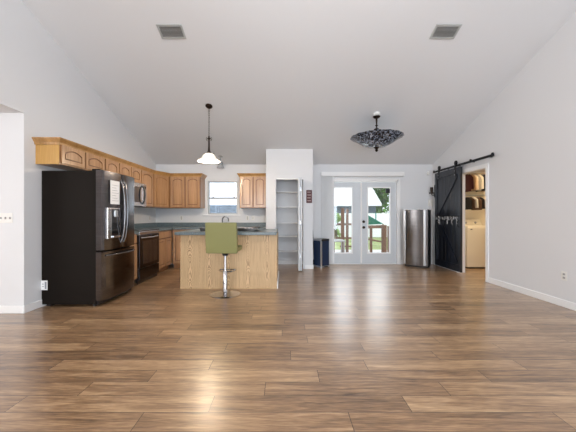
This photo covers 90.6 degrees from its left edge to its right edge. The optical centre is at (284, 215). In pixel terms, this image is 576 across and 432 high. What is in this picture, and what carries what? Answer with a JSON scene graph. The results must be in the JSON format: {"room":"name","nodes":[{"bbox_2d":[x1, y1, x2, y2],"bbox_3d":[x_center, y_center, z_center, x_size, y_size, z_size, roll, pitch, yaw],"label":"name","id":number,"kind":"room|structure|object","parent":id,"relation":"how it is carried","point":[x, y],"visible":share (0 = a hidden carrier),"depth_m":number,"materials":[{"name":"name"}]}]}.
{"room":"open-plan kitchen","nodes":[
{"label":"open-plan kitchen","id":0,"kind":"room"},
{"bbox_2d":[0,113,13,304],"bbox_3d":[-4.985,-0.035,3.500,3.430,2.418,0.120,0,0,0],"label":"wall","id":1,"kind":"structure","parent":0,"point":[6,119],"depth_m":3.44,"materials":[{"name":"white paint"}]},
{"bbox_2d":[0,213,12,222],"bbox_3d":[-3.365,0.024,3.431,0.165,0.118,0.016,0,0,0],"label":"light switch","id":2,"kind":"object","parent":1,"relation":"attached to","point":[4,217],"visible":1,"depth_m":3.43,"materials":[{"name":"white plastic"}]},
{"bbox_2d":[0,305,22,313],"bbox_3d":[-4.865,1.127,3.433,3.430,0.095,0.014,0,0,0],"label":"baseboard","id":3,"kind":"structure","parent":1,"relation":"attached to","point":[4,309],"depth_m":3.43,"materials":[{"name":"white wood"}]},
{"bbox_2d":[0,0,155,305],"bbox_3d":[-3.210,-1.030,1.760,0.120,4.408,10.620,0,0,0],"label":"wall","id":4,"kind":"structure","parent":0,"point":[46,94],"depth_m":3.61,"materials":[{"name":"white paint"}]},
{"bbox_2d":[23,300,45,312],"bbox_3d":[-3.143,1.127,4.163,0.014,0.095,1.474,0,0,0],"label":"baseboard","id":5,"kind":"structure","parent":4,"relation":"attached to","point":[35,305],"depth_m":3.54,"materials":[{"name":"white wood"}]},
{"bbox_2d":[41,281,47,289],"bbox_3d":[-3.107,0.894,3.678,0.082,0.122,0.003,0,0,0],"label":"wall outlet","id":6,"kind":"object","parent":4,"relation":"attached to","point":[44,284],"visible":1,"depth_m":3.68,"materials":[{"name":"white plastic"}]},
{"bbox_2d":[36,145,104,170],"bbox_3d":[-2.989,-0.791,4.043,0.318,0.270,0.894,0,0,0],"label":"upper cabinet","id":7,"kind":"object","parent":4,"relation":"attached to","point":[63,157],"visible":0.97,"depth_m":3.75,"materials":[{"name":"brown wood"}]},
{"bbox_2d":[32,137,206,178],"bbox_3d":[-2.683,-0.941,5.292,0.797,0.080,3.625,0,0,17],"label":"crown molding","id":8,"kind":"structure","parent":7,"relation":"attached to","point":[37,140],"depth_m":4.35,"materials":[{"name":"brown wood"}]},
{"bbox_2d":[105,159,118,172],"bbox_3d":[-2.989,-0.556,4.681,0.318,0.740,0.378,0,0,0],"label":"upper cabinet","id":9,"kind":"object","parent":4,"relation":"attached to","point":[112,166],"visible":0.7,"depth_m":4.65,"materials":[{"name":"brown wood"}]},
{"bbox_2d":[119,163,140,182],"bbox_3d":[-2.989,-0.776,5.246,0.318,0.300,0.748,0,0,0],"label":"upper cabinet","id":10,"kind":"object","parent":4,"relation":"attached to","point":[133,172],"visible":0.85,"depth_m":5.26,"materials":[{"name":"brown wood"}]},
{"bbox_2d":[134,182,145,206],"bbox_3d":[-2.905,-0.397,5.246,0.491,0.452,0.742,0,0,0],"label":"microwave","id":11,"kind":"object","parent":10,"relation":"attached to","point":[139,189],"visible":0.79,"depth_m":5.35,"materials":[{"name":"silver metal"}]},
{"bbox_2d":[134,223,155,227],"bbox_3d":[-3.139,0.209,6.277,0.019,0.100,1.305,0,0,0],"label":"backsplash","id":12,"kind":"structure","parent":4,"relation":"attached to","point":[139,225],"depth_m":6.35,"materials":[{"name":"blue laminate"}]},
{"bbox_2d":[141,170,152,206],"bbox_3d":[-2.989,-0.556,5.877,0.318,0.740,0.510,0,0,0],"label":"upper cabinet","id":13,"kind":"object","parent":4,"relation":"attached to","point":[146,177],"visible":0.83,"depth_m":5.92,"materials":[{"name":"brown wood"}]},
{"bbox_2d":[141,174,169,207],"bbox_3d":[-2.905,-0.556,6.542,0.487,0.740,0.815,0,0,0],"label":"upper cabinet","id":14,"kind":"object","parent":4,"relation":"attached to","point":[161,184],"visible":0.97,"depth_m":6.34,"materials":[{"name":"brown wood"}]},
{"bbox_2d":[0,264,575,431],"bbox_3d":[-0.390,1.199,1.775,12.620,0.050,10.850,0,0,0],"label":"floor","id":15,"kind":"structure","parent":0,"point":[335,347],"depth_m":2.33,"materials":[{"name":"brown wood"}]},
{"bbox_2d":[42,169,134,305],"bbox_3d":[-2.703,0.281,4.084,0.884,1.785,0.808,0,0,0],"label":"refrigerator","id":16,"kind":"object","parent":15,"relation":"on","point":[88,252],"visible":1,"depth_m":3.68,"materials":[{"name":"black metal"}]},
{"bbox_2d":[110,180,119,204],"bbox_3d":[-2.328,-0.321,3.905,0.002,0.320,0.210,0,0,0],"label":"paper note","id":17,"kind":"object","parent":16,"relation":"attached to","point":[114,185],"visible":1,"depth_m":3.89,"materials":[{"name":"white paper"}]},
{"bbox_2d":[131,234,136,279],"bbox_3d":[-2.828,0.737,4.715,0.636,0.875,0.285,0,0,0],"label":"base cabinet","id":18,"kind":"object","parent":15,"relation":"on","point":[135,235],"visible":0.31,"depth_m":4.79,"materials":[{"name":"brown wood"}]},
{"bbox_2d":[134,229,158,284],"bbox_3d":[-2.766,0.711,5.242,0.698,0.926,0.757,0,0,0],"label":"range","id":19,"kind":"object","parent":15,"relation":"on","point":[147,243],"visible":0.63,"depth_m":5.14,"materials":[{"name":"black metal"}]},
{"bbox_2d":[134,229,158,231],"bbox_3d":[-2.797,0.259,5.242,0.635,0.020,0.757,0,0,0],"label":"cooktop","id":20,"kind":"object","parent":19,"relation":"in","point":[140,230],"depth_m":5.26,"materials":[{"name":"black glass"}]},
{"bbox_2d":[157,230,171,273],"bbox_3d":[-2.828,0.737,5.984,0.636,0.875,0.713,0,0,0],"label":"base cabinet","id":21,"kind":"object","parent":15,"relation":"on","point":[165,240],"visible":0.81,"depth_m":6.00,"materials":[{"name":"brown wood"}]},
{"bbox_2d":[134,223,265,230],"bbox_3d":[-1.787,0.229,6.287,2.724,0.139,1.324,0,0,0],"label":"countertop","id":22,"kind":"structure","parent":21,"relation":"on","point":[161,226],"depth_m":6.93,"materials":[{"name":"blue laminate"}]},
{"bbox_2d":[173,229,192,267],"bbox_3d":[-2.259,0.737,6.643,0.500,0.875,0.606,0,0,0],"label":"base cabinet","id":23,"kind":"object","parent":15,"relation":"on","point":[176,238],"visible":0.26,"depth_m":6.34,"materials":[{"name":"brown wood"}]},
{"bbox_2d":[205,222,241,298],"bbox_3d":[-0.896,0.633,4.251,0.464,1.082,0.501,0,0,2],"label":"bar stool","id":24,"kind":"object","parent":15,"relation":"on","point":[220,237],"visible":1,"depth_m":4.03,"materials":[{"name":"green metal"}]},
{"bbox_2d":[180,232,278,288],"bbox_3d":[-0.902,0.737,5.057,1.575,0.874,0.926,0,0,0],"label":"kitchen island","id":25,"kind":"object","parent":15,"relation":"on","point":[256,263],"visible":0.89,"depth_m":4.60,"materials":[{"name":"brown wood"}]},
{"bbox_2d":[174,229,277,234],"bbox_3d":[-0.927,0.275,5.015,1.585,0.046,1.170,0,0,0],"label":"island countertop","id":26,"kind":"structure","parent":25,"relation":"on","point":[194,231],"depth_m":4.43,"materials":[{"name":"grey stone"}]},
{"bbox_2d":[200,227,260,230],"bbox_3d":[-0.930,0.222,4.950,1.016,0.060,0.540,0,0,0],"label":"tray","id":27,"kind":"object","parent":26,"relation":"on","point":[201,228],"visible":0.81,"depth_m":4.68,"materials":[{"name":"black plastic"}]},
{"bbox_2d":[313,238,328,267],"bbox_3d":[0.859,0.849,6.631,0.281,0.650,0.320,0,0,-35],"label":"trash can","id":28,"kind":"object","parent":15,"relation":"on","point":[321,245],"visible":0.99,"depth_m":6.54,"materials":[{"name":"blue plastic"}]},
{"bbox_2d":[403,209,430,267],"bbox_3d":[3.070,0.512,6.630,0.522,1.323,0.322,0,0,40],"label":"refrigerator","id":29,"kind":"object","parent":15,"relation":"on","point":[417,222],"visible":1,"depth_m":6.49,"materials":[{"name":"silver metal"}]},
{"bbox_2d":[465,219,484,267],"bbox_3d":[4.405,0.629,6.689,0.690,1.090,0.663,0,0,0],"label":"washing machine","id":30,"kind":"object","parent":15,"relation":"on","point":[474,230],"visible":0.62,"depth_m":6.36,"materials":[{"name":"beige metal"}]},
{"bbox_2d":[0,0,575,163],"bbox_3d":[-1.490,-2.276,1.675,10.420,2.077,10.650,0,0,0],"label":"ceiling","id":31,"kind":"structure","parent":0,"point":[274,74],"depth_m":4.30,"materials":[{"name":"white paint"}]},
{"bbox_2d":[156,24,185,38],"bbox_3d":[-1.500,-2.435,3.768,0.330,0.080,0.191,0,0,0],"label":"ceiling vent","id":32,"kind":"object","parent":31,"relation":"in","point":[167,31],"visible":1,"depth_m":3.77,"materials":[{"name":"grey metal"}]},
{"bbox_2d":[197,103,219,163],"bbox_3d":[-1.352,-1.474,5.070,0.400,1.013,0.400,0,0,0],"label":"pendant lamp","id":33,"kind":"object","parent":31,"relation":"hanging from","point":[208,157],"visible":1,"depth_m":5.06,"materials":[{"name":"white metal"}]},
{"bbox_2d":[217,155,223,168],"bbox_3d":[-1.498,-1.256,6.620,0.176,0.289,0.176,0,0,0],"label":"light","id":34,"kind":"object","parent":31,"relation":"hanging from","point":[220,165],"visible":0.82,"depth_m":6.58,"materials":[{"name":"silver metal"}]},
{"bbox_2d":[350,112,403,151],"bbox_3d":[1.690,-1.545,5.260,0.943,0.728,0.943,0,0,0],"label":"ceiling light","id":35,"kind":"object","parent":31,"relation":"hanging from","point":[377,138],"visible":1,"depth_m":5.04,"materials":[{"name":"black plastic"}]},
{"bbox_2d":[429,24,461,38],"bbox_3d":[2.120,-2.435,3.768,0.330,0.080,0.191,0,0,0],"label":"ceiling vent","id":36,"kind":"object","parent":31,"relation":"in","point":[441,31],"visible":1,"depth_m":3.77,"materials":[{"name":"grey metal"}]},
{"bbox_2d":[266,149,312,268],"bbox_3d":[0.099,-0.162,6.640,1.042,2.671,0.620,0,0,0],"label":"wall","id":37,"kind":"structure","parent":0,"point":[280,163],"depth_m":6.33,"materials":[{"name":"white paint"}]},
{"bbox_2d":[276,178,302,179],"bbox_3d":[0.100,-0.829,6.354,0.600,0.035,0.053,0,0,0],"label":"trim","id":38,"kind":"structure","parent":37,"relation":"attached to","point":[276,178],"depth_m":6.33,"materials":[{"name":"white wood"}]},
{"bbox_2d":[278,235,302,236],"bbox_3d":[0.099,0.499,6.804,0.860,0.050,0.289,0,0,0],"label":"shelf","id":39,"kind":"object","parent":37,"relation":"attached to","point":[278,235],"visible":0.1,"depth_m":6.79,"materials":[{"name":"white wood"}]},
{"bbox_2d":[278,250,302,251],"bbox_3d":[0.099,0.854,6.804,0.860,0.050,0.289,0,0,0],"label":"shelf","id":40,"kind":"object","parent":37,"relation":"attached to","point":[278,250],"visible":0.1,"depth_m":6.75,"materials":[{"name":"white wood"}]},
{"bbox_2d":[298,177,301,270],"bbox_3d":[0.320,0.172,6.152,0.074,1.965,0.337,0,0,0],"label":"door","id":41,"kind":"structure","parent":37,"relation":"attached to","point":[299,178],"depth_m":5.99,"materials":[{"name":"white paint"}]},
{"bbox_2d":[306,190,311,202],"bbox_3d":[0.536,-0.433,6.320,0.127,0.289,0.019,0,0,0],"label":"wall sign","id":42,"kind":"object","parent":37,"relation":"attached to","point":[308,192],"visible":1,"depth_m":6.31,"materials":[{"name":"red wood"}]},
{"bbox_2d":[305,265,313,268],"bbox_3d":[0.536,1.131,6.324,0.193,0.085,0.013,0,0,0],"label":"baseboard","id":43,"kind":"structure","parent":37,"relation":"attached to","point":[306,266],"depth_m":6.32,"materials":[{"name":"white wood"}]},
{"bbox_2d":[156,164,432,263],"bbox_3d":[0.225,-0.041,7.010,6.750,2.430,0.120,0,0,0],"label":"wall","id":44,"kind":"structure","parent":0,"point":[415,184],"depth_m":6.95,"materials":[{"name":"white paint"}]},
{"bbox_2d":[170,177,204,207],"bbox_3d":[-2.307,-0.556,6.760,0.707,0.740,0.379,0,0,0],"label":"upper cabinet","id":45,"kind":"object","parent":44,"relation":"attached to","point":[185,192],"visible":1,"depth_m":6.57,"materials":[{"name":"brown wood"}]},
{"bbox_2d":[156,223,265,226],"bbox_3d":[-1.787,0.209,6.939,2.724,0.100,0.019,0,0,0],"label":"backsplash","id":46,"kind":"structure","parent":44,"relation":"attached to","point":[157,224],"depth_m":6.93,"materials":[{"name":"blue laminate"}]},
{"bbox_2d":[203,181,239,215],"bbox_3d":[-1.535,-0.431,6.975,0.890,0.850,0.150,0,0,0],"label":"window","id":47,"kind":"structure","parent":44,"relation":"in","point":[209,182],"depth_m":7.00,"materials":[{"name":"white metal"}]},
{"bbox_2d":[240,177,265,207],"bbox_3d":[-0.737,-0.556,6.760,0.626,0.740,0.379,0,0,0],"label":"upper cabinet","id":48,"kind":"object","parent":44,"relation":"attached to","point":[252,189],"visible":0.91,"depth_m":6.57,"materials":[{"name":"brown wood"}]},
{"bbox_2d":[237,173,265,176],"bbox_3d":[-0.766,-0.941,6.740,0.682,0.080,0.415,0,0,0],"label":"crown molding","id":49,"kind":"structure","parent":48,"relation":"attached to","point":[238,174],"depth_m":6.55,"materials":[{"name":"brown wood"}]},
{"bbox_2d":[278,261,302,263],"bbox_3d":[0.099,1.131,6.943,0.862,0.085,0.014,0,0,0],"label":"baseboard","id":50,"kind":"structure","parent":44,"relation":"attached to","point":[279,262],"depth_m":6.94,"materials":[{"name":"white wood"}]},
{"bbox_2d":[334,182,361,262],"bbox_3d":[1.453,0.167,6.976,0.856,1.985,0.059,0,0,0],"label":"door","id":51,"kind":"structure","parent":44,"relation":"in","point":[355,256],"depth_m":6.96,"materials":[{"name":"white paint"}]},
{"bbox_2d":[321,172,403,262],"bbox_3d":[1.873,0.042,6.897,2.000,2.205,0.095,0,0,0],"label":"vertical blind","id":52,"kind":"object","parent":44,"relation":"attached to","point":[327,177],"visible":0.79,"depth_m":6.89,"materials":[{"name":"white"}]},
{"bbox_2d":[329,178,399,263],"bbox_3d":[1.870,0.129,6.999,1.870,2.090,0.142,0,0,0],"label":"trim","id":53,"kind":"structure","parent":44,"relation":"attached to","point":[397,180],"depth_m":6.93,"materials":[{"name":"white wood"}]},
{"bbox_2d":[361,182,395,262],"bbox_3d":[2.291,0.167,6.950,0.848,1.985,0.110,0,0,0],"label":"door","id":54,"kind":"structure","parent":44,"relation":"in","point":[367,257],"depth_m":6.96,"materials":[{"name":"white paint"}]},
{"bbox_2d":[428,199,432,205],"bbox_3d":[3.541,-0.322,6.912,0.100,0.170,0.074,0,0,0],"label":"wall phone","id":55,"kind":"object","parent":44,"relation":"attached to","point":[430,201],"visible":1,"depth_m":6.92,"materials":[{"name":"white plastic"}]},
{"bbox_2d":[335,237,380,249],"bbox_3d":[10.000,1.474,33.625,100.000,0.100,52.750,0,0,0],"label":"ground","id":56,"kind":"structure","parent":0,"point":[375,245],"depth_m":14.24,"materials":[{"name":"green plant"}]},
{"bbox_2d":[210,205,235,212],"bbox_3d":[-3.350,0.439,14.200,7.100,1.970,4.400,0,0,0],"label":"shed","id":57,"kind":"object","parent":56,"relation":"on","point":[213,208],"visible":0.08,"depth_m":13.16,"materials":[{"name":"blue"}]},
{"bbox_2d":[335,213,340,236],"bbox_3d":[2.934,0.578,16.956,0.933,1.908,0.935,0,0,0],"label":"tree","id":58,"kind":"object","parent":56,"relation":"on","point":[337,216],"visible":0.41,"depth_m":16.85,"materials":[{"name":"green plant"}]},
{"bbox_2d":[335,250,380,251],"bbox_3d":[1.650,1.289,8.637,4.500,0.170,3.125,0,0,0],"label":"deck","id":59,"kind":"object","parent":56,"relation":"on","point":[335,250],"visible":0.06,"depth_m":9.80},
{"bbox_2d":[334,211,334,251],"bbox_3d":[1.616,0.519,9.400,0.050,1.369,0.050,0,0,0],"label":"railing post","id":60,"kind":"object","parent":59,"relation":"on","point":[334,211],"visible":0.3,"depth_m":9.38,"materials":[{"name":"brown wood"}]},
{"bbox_2d":[334,239,344,251],"bbox_3d":[1.518,0.954,8.400,0.440,0.500,0.400,0,0,0],"label":"patio table","id":61,"kind":"object","parent":59,"relation":"on","point":[335,240],"visible":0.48,"depth_m":8.21,"materials":[{"name":"grey plastic"}]},
{"bbox_2d":[341,208,343,251],"bbox_3d":[1.900,0.470,9.400,0.100,1.468,0.100,0,0,0],"label":"railing post","id":62,"kind":"object","parent":59,"relation":"on","point":[342,209],"visible":0.58,"depth_m":9.35,"materials":[{"name":"brown wood"}]},
{"bbox_2d":[346,209,348,251],"bbox_3d":[2.073,0.485,9.500,0.080,1.437,0.080,0,0,0],"label":"railing post","id":63,"kind":"object","parent":59,"relation":"on","point":[347,210],"visible":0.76,"depth_m":9.46,"materials":[{"name":"brown wood"}]},
{"bbox_2d":[370,228,371,251],"bbox_3d":[2.852,0.768,9.450,0.075,0.872,0.075,0,0,0],"label":"railing post","id":64,"kind":"object","parent":59,"relation":"on","point":[370,228],"visible":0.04,"depth_m":9.41,"materials":[{"name":"brown wood"}]},
{"bbox_2d":[381,225,386,251],"bbox_3d":[3.092,0.743,8.900,0.130,0.923,0.130,0,0,0],"label":"railing post","id":65,"kind":"object","parent":59,"relation":"on","point":[383,227],"visible":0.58,"depth_m":8.84,"materials":[{"name":"brown wood"}]},
{"bbox_2d":[368,225,380,227],"bbox_3d":[2.837,0.350,9.195,0.090,0.125,0.574,0,0,-44],"label":"rail","id":66,"kind":"object","parent":65,"relation":"attached to","point":[369,226],"visible":0.58,"depth_m":9.11,"materials":[{"name":"brown wood"}]},
{"bbox_2d":[387,226,388,251],"bbox_3d":[3.453,0.769,9.500,0.070,0.871,0.070,0,0,0],"label":"railing post","id":67,"kind":"object","parent":59,"relation":"on","point":[387,226],"visible":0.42,"depth_m":9.48,"materials":[{"name":"brown wood"}]},
{"bbox_2d":[334,188,381,212],"bbox_3d":[3.614,-0.516,21.375,5.965,3.880,3.850,0,0,0],"label":"neighbor house","id":68,"kind":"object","parent":56,"relation":"on","point":[342,196],"visible":0.29,"depth_m":19.50,"materials":[{"name":"white"}]},
{"bbox_2d":[337,212,388,236],"bbox_3d":[6.301,0.598,18.500,11.295,1.651,0.120,0,0,0],"label":"vinyl fence","id":69,"kind":"object","parent":56,"relation":"on","point":[382,217],"visible":0.09,"depth_m":18.48,"materials":[{"name":"white plastic"}]},
{"bbox_2d":[368,213,383,224],"bbox_3d":[3.684,0.618,12.295,0.944,1.612,0.650,0,0,0],"label":"patio umbrella","id":70,"kind":"object","parent":56,"relation":"on","point":[371,221],"visible":0.46,"depth_m":12.09,"materials":[{"name":"teal fabric"}]},
{"bbox_2d":[373,188,388,212],"bbox_3d":[8.779,-1.093,25.822,3.735,6.417,3.981,0,0,0],"label":"tree","id":71,"kind":"object","parent":56,"relation":"on","point":[381,193],"visible":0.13,"depth_m":25.19,"materials":[{"name":"green plant"}]},
{"bbox_2d":[465,173,484,225],"bbox_3d":[4.770,-0.041,5.725,2.100,2.430,2.890,0,0,0],"label":"wall","id":72,"kind":"structure","parent":0,"point":[469,214],"depth_m":7.05,"materials":[{"name":"beige paint"}]},
{"bbox_3d":[4.710,-0.491,6.720,1.978,0.025,0.025,0,0,0],"label":"closet rod","id":73,"kind":"object","parent":72,"relation":"attached to","visible":0},
{"bbox_2d":[465,197,471,209],"bbox_3d":[4.290,-0.331,6.720,0.059,0.361,0.380,0,0,1],"label":"garment","id":74,"kind":"object","parent":73,"relation":"hanging from","point":[468,202],"visible":0.69,"depth_m":6.63,"materials":[{"name":"black fabric"}]},
{"bbox_2d":[469,197,474,208],"bbox_3d":[4.364,-0.341,6.720,0.050,0.341,0.380,0,0,1],"label":"garment","id":75,"kind":"object","parent":73,"relation":"hanging from","point":[471,198],"visible":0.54,"depth_m":6.57,"materials":[{"name":"brown fabric"}]},
{"bbox_2d":[472,194,478,207],"bbox_3d":[4.438,-0.351,6.720,0.059,0.321,0.380,0,0,0],"label":"garment","id":76,"kind":"object","parent":73,"relation":"hanging from","point":[476,199],"visible":0.52,"depth_m":6.58,"materials":[{"name":"beige fabric"}]},
{"bbox_2d":[471,194,481,209],"bbox_3d":[4.512,-0.326,6.720,0.064,0.371,0.380,0,0,-1],"label":"garment","id":77,"kind":"object","parent":73,"relation":"hanging from","point":[479,199],"visible":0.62,"depth_m":6.59,"materials":[{"name":"brown fabric"}]},
{"bbox_2d":[478,194,484,207],"bbox_3d":[4.586,-0.351,6.720,0.063,0.321,0.380,0,0,1],"label":"garment","id":78,"kind":"object","parent":73,"relation":"hanging from","point":[481,198],"visible":0.49,"depth_m":6.59,"materials":[{"name":"black fabric"}]},
{"bbox_3d":[4.710,-1.026,6.720,1.978,0.025,0.025,0,0,0],"label":"closet rod","id":79,"kind":"object","parent":72,"relation":"attached to","visible":0},
{"bbox_2d":[465,174,470,191],"bbox_3d":[4.270,-0.806,6.720,0.048,0.481,0.380,0,0,1],"label":"clothes","id":80,"kind":"object","parent":79,"relation":"hanging from","point":[467,177],"visible":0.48,"depth_m":6.63,"materials":[{"name":"red fabric"}]},
{"bbox_2d":[469,174,473,188],"bbox_3d":[4.328,-0.836,6.720,0.043,0.421,0.380,0,0,1],"label":"clothes","id":81,"kind":"object","parent":79,"relation":"hanging from","point":[471,176],"visible":0.32,"depth_m":6.57,"materials":[{"name":"red fabric"}]},
{"bbox_2d":[471,174,475,190],"bbox_3d":[4.386,-0.821,6.720,0.042,0.451,0.380,0,0,-1],"label":"clothes","id":82,"kind":"object","parent":79,"relation":"hanging from","point":[474,177],"visible":0.41,"depth_m":6.58,"materials":[{"name":"beige fabric"}]},
{"bbox_2d":[471,174,480,191],"bbox_3d":[4.502,-0.816,6.720,0.051,0.461,0.380,0,0,0],"label":"clothes","id":83,"kind":"object","parent":79,"relation":"hanging from","point":[479,177],"visible":0.45,"depth_m":6.58,"materials":[{"name":"beige fabric"}]},
{"bbox_2d":[473,173,478,189],"bbox_3d":[4.444,-0.826,6.720,0.048,0.441,0.380,0,0,1],"label":"clothes","id":84,"kind":"object","parent":79,"relation":"hanging from","point":[476,176],"visible":0.41,"depth_m":6.57,"materials":[{"name":"beige fabric"}]},
{"bbox_2d":[478,173,483,188],"bbox_3d":[4.560,-0.836,6.720,0.051,0.421,0.380,0,0,0],"label":"clothes","id":85,"kind":"object","parent":79,"relation":"hanging from","point":[481,176],"visible":0.41,"depth_m":6.56,"materials":[{"name":"beige fabric"}]},
{"bbox_2d":[433,12,575,302],"bbox_3d":[3.660,-1.030,1.760,0.120,4.408,10.620,0,0,0],"label":"wall","id":86,"kind":"structure","parent":0,"point":[529,127],"depth_m":4.15,"materials":[{"name":"white paint"}]},
{"bbox_2d":[429,185,434,196],"bbox_3d":[3.525,-0.596,6.820,0.149,0.300,0.120,0,0,0],"label":"wall sconce","id":87,"kind":"object","parent":86,"relation":"attached to","point":[431,188],"visible":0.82,"depth_m":6.81,"materials":[{"name":"black metal"}]},
{"bbox_2d":[433,152,493,272],"bbox_3d":[3.528,-0.005,5.770,0.140,2.268,1.960,0,0,0],"label":"barn door","id":88,"kind":"structure","parent":86,"relation":"in","point":[448,183],"depth_m":6.10,"materials":[{"name":"black wood"}]},
{"bbox_2d":[435,216,458,223],"bbox_3d":[3.486,0.095,6.175,0.018,0.192,0.870,0,0,0],"label":"hook rack","id":89,"kind":"object","parent":88,"relation":"hanging from","point":[435,216],"visible":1,"depth_m":6.21,"materials":[{"name":"black metal"}]},
{"bbox_2d":[456,163,488,281],"bbox_3d":[3.661,0.119,5.510,0.158,2.110,0.960,0,0,0],"label":"trim","id":90,"kind":"structure","parent":86,"relation":"attached to","point":[482,167],"depth_m":5.09,"materials":[{"name":"white"}]},
{"bbox_2d":[489,277,575,310],"bbox_3d":[3.593,1.127,0.735,0.014,0.095,8.570,0,0,0],"label":"baseboard","id":91,"kind":"structure","parent":86,"relation":"attached to","point":[564,303],"depth_m":4.06,"materials":[{"name":"white wood"}]},
{"bbox_2d":[561,271,566,280],"bbox_3d":[3.595,0.773,3.671,0.008,0.118,0.075,0,0,0],"label":"wall outlet","id":92,"kind":"object","parent":86,"relation":"attached to","point":[563,273],"visible":1,"depth_m":3.67,"materials":[{"name":"white plastic"}]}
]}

